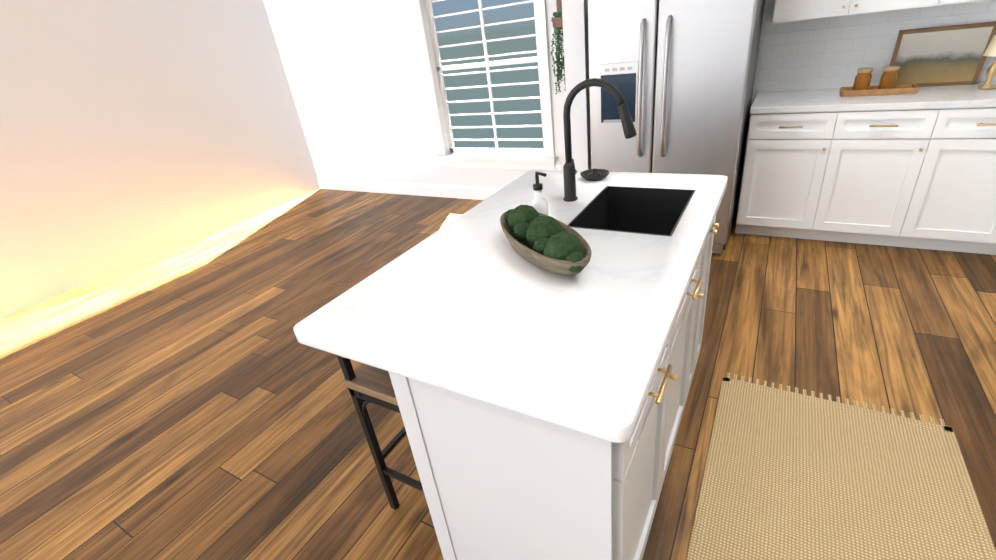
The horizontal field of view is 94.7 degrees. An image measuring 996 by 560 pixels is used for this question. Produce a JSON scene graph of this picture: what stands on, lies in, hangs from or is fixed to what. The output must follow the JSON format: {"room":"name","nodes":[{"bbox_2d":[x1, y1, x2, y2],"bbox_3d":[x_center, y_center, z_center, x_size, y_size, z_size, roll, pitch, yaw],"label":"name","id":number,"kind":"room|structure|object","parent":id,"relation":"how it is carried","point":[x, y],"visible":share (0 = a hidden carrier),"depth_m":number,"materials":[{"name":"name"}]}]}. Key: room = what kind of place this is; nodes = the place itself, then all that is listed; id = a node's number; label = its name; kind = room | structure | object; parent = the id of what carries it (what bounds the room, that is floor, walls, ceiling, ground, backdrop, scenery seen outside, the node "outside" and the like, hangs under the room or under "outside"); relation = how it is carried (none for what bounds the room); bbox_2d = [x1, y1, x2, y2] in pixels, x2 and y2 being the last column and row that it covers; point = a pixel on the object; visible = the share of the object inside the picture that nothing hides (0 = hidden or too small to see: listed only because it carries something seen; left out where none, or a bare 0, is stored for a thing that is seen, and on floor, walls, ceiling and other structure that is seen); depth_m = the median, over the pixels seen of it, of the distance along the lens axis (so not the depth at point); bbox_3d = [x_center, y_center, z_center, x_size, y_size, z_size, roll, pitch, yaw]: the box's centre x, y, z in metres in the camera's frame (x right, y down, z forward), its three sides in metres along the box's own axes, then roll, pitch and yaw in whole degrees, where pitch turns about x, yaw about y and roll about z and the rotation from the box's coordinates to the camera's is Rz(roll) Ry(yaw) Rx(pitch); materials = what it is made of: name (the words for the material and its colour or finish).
{"room":"kitchen","nodes":[
{"label":"kitchen","id":0,"kind":"room"},
{"bbox_2d":[0,0,319,319],"bbox_3d":[-4.280,-0.796,2.818,0.100,2.800,7.700,9,32,29],"label":"wall","id":1,"kind":"structure","parent":0,"point":[133,132],"depth_m":4.20,"materials":[{"name":"white paint"}]},
{"bbox_2d":[263,0,565,186],"bbox_3d":[-0.833,-2.204,4.571,3.780,2.800,0.160,9,32,29],"label":"wall","id":2,"kind":"structure","parent":0,"point":[354,73],"depth_m":4.93,"materials":[{"name":"white paint"}]},
{"bbox_2d":[317,178,502,199],"bbox_3d":[-0.720,-1.003,5.131,3.780,0.146,0.016,9,32,29],"label":"baseboard","id":3,"kind":"structure","parent":2,"relation":"attached to","point":[449,191],"depth_m":5.26,"materials":[{"name":"white paint"}]},
{"bbox_2d":[410,0,556,169],"bbox_3d":[-0.132,-1.951,4.201,1.370,1.850,0.180,9,32,29],"label":"window","id":4,"kind":"structure","parent":2,"relation":"in","point":[547,160],"depth_m":4.34,"materials":[{"name":"white paint"}]},
{"bbox_2d":[555,165,560,169],"bbox_3d":[0.554,-1.020,4.287,0.072,0.116,0.008,9,32,29],"label":"electrical outlet","id":5,"kind":"object","parent":2,"relation":"attached to","point":[557,167],"visible":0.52,"depth_m":4.26,"materials":[{"name":"white plastic"}]},
{"bbox_2d":[551,0,565,93],"bbox_3d":[0.557,-1.902,3.636,0.293,0.844,0.148,9,32,29],"label":"hanging planter","id":6,"kind":"object","parent":2,"relation":"hanging from","point":[557,21],"visible":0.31,"depth_m":3.66,"materials":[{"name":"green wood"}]},
{"bbox_2d":[0,189,995,559],"bbox_3d":[-1.062,1.001,1.758,7.200,0.100,7.800,9,32,29],"label":"floor","id":7,"kind":"structure","parent":0,"point":[192,401],"depth_m":2.33,"materials":[{"name":"brown wood"}]},
{"bbox_2d":[337,355,423,509],"bbox_3d":[-0.229,0.414,1.584,0.342,0.895,0.372,9,32,29],"label":"stool","id":8,"kind":"object","parent":7,"relation":"on","point":[365,384],"visible":0.21,"depth_m":1.47,"materials":[{"name":"black metal"}]},
{"bbox_2d":[389,186,726,559],"bbox_3d":[0.373,0.299,1.654,0.592,0.888,1.364,9,32,29],"label":"kitchen island","id":9,"kind":"object","parent":7,"relation":"on","point":[497,485],"depth_m":1.11,"materials":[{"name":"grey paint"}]},
{"bbox_2d":[293,170,727,449],"bbox_3d":[0.190,-0.127,1.503,0.870,0.041,1.430,9,32,29],"label":"island countertop","id":10,"kind":"structure","parent":9,"relation":"on","point":[460,312],"depth_m":1.12,"materials":[{"name":"white stone"}]},
{"bbox_2d":[531,171,548,215],"bbox_3d":[0.138,-0.260,1.508,0.064,0.196,0.056,9,32,29],"label":"soap dispenser","id":11,"kind":"object","parent":10,"relation":"on","point":[539,203],"visible":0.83,"depth_m":1.49,"materials":[{"name":"white"}]},
{"bbox_2d":[500,205,591,274],"bbox_3d":[0.126,-0.131,1.346,0.384,0.126,0.329,9,32,29],"label":"dough bowl","id":12,"kind":"object","parent":10,"relation":"on","point":[543,241],"visible":1,"depth_m":1.27,"materials":[{"name":"brown wood"}]},
{"bbox_2d":[580,168,608,180],"bbox_3d":[0.415,-0.456,1.967,0.122,0.042,0.122,9,32,29],"label":"soap dish","id":13,"kind":"object","parent":10,"relation":"on","point":[594,174],"visible":1,"depth_m":1.96,"materials":[{"name":"black"}]},
{"bbox_2d":[557,78,636,201],"bbox_3d":[0.360,-0.493,1.640,0.275,0.427,0.094,9,32,29],"label":"faucet","id":14,"kind":"object","parent":10,"relation":"on","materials":[{"name":"black metal"}]},
{"bbox_2d":[565,186,696,237],"bbox_3d":[0.496,-0.154,1.683,0.338,0.236,0.438,9,32,29],"label":"sink","id":15,"kind":"object","parent":10,"relation":"in","point":[631,209],"depth_m":1.82,"materials":[{"name":"black metal"}]},
{"bbox_2d":[587,0,764,253],"bbox_3d":[1.232,-1.176,3.229,0.925,1.780,0.968,9,32,29],"label":"fridge","id":16,"kind":"object","parent":7,"relation":"on","point":[679,75],"visible":0.65,"depth_m":2.80,"materials":[{"name":"grey metal"}]},
{"bbox_2d":[735,109,854,239],"bbox_3d":[2.064,-0.798,3.281,0.524,0.876,0.607,9,32,29],"label":"base cabinet","id":17,"kind":"object","parent":7,"relation":"on","point":[793,157],"depth_m":3.02,"materials":[{"name":"white paint"}]},
{"bbox_2d":[686,373,995,559],"bbox_3d":[0.873,0.998,1.158,0.795,0.014,2.200,9,32,29],"label":"jute rug","id":18,"kind":"object","parent":7,"relation":"on","point":[789,475],"visible":1,"depth_m":1.60,"materials":[{"name":"beige wicker"}]},
{"bbox_2d":[823,105,958,247],"bbox_3d":[2.438,-0.736,3.073,0.579,0.876,0.607,9,32,29],"label":"base cabinet","id":19,"kind":"object","parent":7,"relation":"on","point":[918,170],"depth_m":2.78,"materials":[{"name":"white paint"}]},
{"bbox_2d":[751,81,995,112],"bbox_3d":[2.660,-1.089,2.701,2.040,0.040,0.617,9,32,29],"label":"countertop","id":20,"kind":"structure","parent":19,"relation":"on","point":[771,102],"depth_m":2.76,"materials":[{"name":"white stone"}]},
{"bbox_2d":[840,66,918,96],"bbox_3d":[2.369,-1.239,2.851,0.370,0.148,0.160,9,32,29],"label":"tray","id":21,"kind":"object","parent":20,"relation":"on","point":[887,85],"visible":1,"depth_m":2.83,"materials":[{"name":"brown wood"}]},
{"bbox_2d":[889,21,995,86],"bbox_3d":[2.675,-1.355,2.794,0.440,0.340,0.077,9,32,29],"label":"framed artwork","id":22,"kind":"object","parent":20,"relation":"on","point":[940,56],"visible":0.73,"depth_m":2.78,"materials":[{"name":"paper"}]},
{"bbox_2d":[977,35,995,88],"bbox_3d":[2.804,-1.227,2.586,0.122,0.275,0.122,9,32,29],"label":"table lamp","id":23,"kind":"object","parent":20,"relation":"on","point":[991,69],"visible":1,"depth_m":2.59,"materials":[{"name":"gold metal"}]},
{"bbox_2d":[911,105,995,254],"bbox_3d":[2.810,-0.675,2.866,0.518,0.876,0.607,9,32,29],"label":"base cabinet","id":24,"kind":"object","parent":7,"relation":"on","point":[959,215],"depth_m":2.65,"materials":[{"name":"white paint"}]},
{"bbox_2d":[562,0,590,170],"bbox_3d":[0.743,-1.806,3.438,0.150,2.800,0.950,9,32,29],"label":"wall","id":25,"kind":"structure","parent":0,"point":[575,34],"depth_m":3.17,"materials":[{"name":"white paint"}]},
{"bbox_2d":[737,0,984,207],"bbox_3d":[2.387,-1.766,2.955,3.170,2.800,0.100,9,32,29],"label":"wall","id":26,"kind":"structure","parent":0,"point":[768,10],"depth_m":3.26,"materials":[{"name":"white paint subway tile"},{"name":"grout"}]},
{"bbox_2d":[771,0,958,23],"bbox_3d":[2.135,-2.130,2.586,0.864,1.098,0.348,9,32,29],"label":"upper cabinet","id":27,"kind":"object","parent":26,"relation":"attached to","point":[790,10],"depth_m":2.75,"materials":[{"name":"white paint"}]},
{"bbox_2d":[756,0,995,91],"bbox_3d":[2.781,-1.453,2.819,2.052,0.457,0.008,9,32,29],"label":"wall tile","id":28,"kind":"structure","parent":26,"relation":"attached to","point":[829,53],"depth_m":3.07,"materials":[{"name":"white tile"}]},
{"bbox_2d":[959,0,984,2],"bbox_3d":[2.773,-2.025,2.232,0.868,1.098,0.348,9,32,29],"label":"upper cabinet","id":29,"kind":"object","parent":26,"relation":"attached to","point":[960,1],"depth_m":2.48,"materials":[{"name":"white paint"}]}
]}

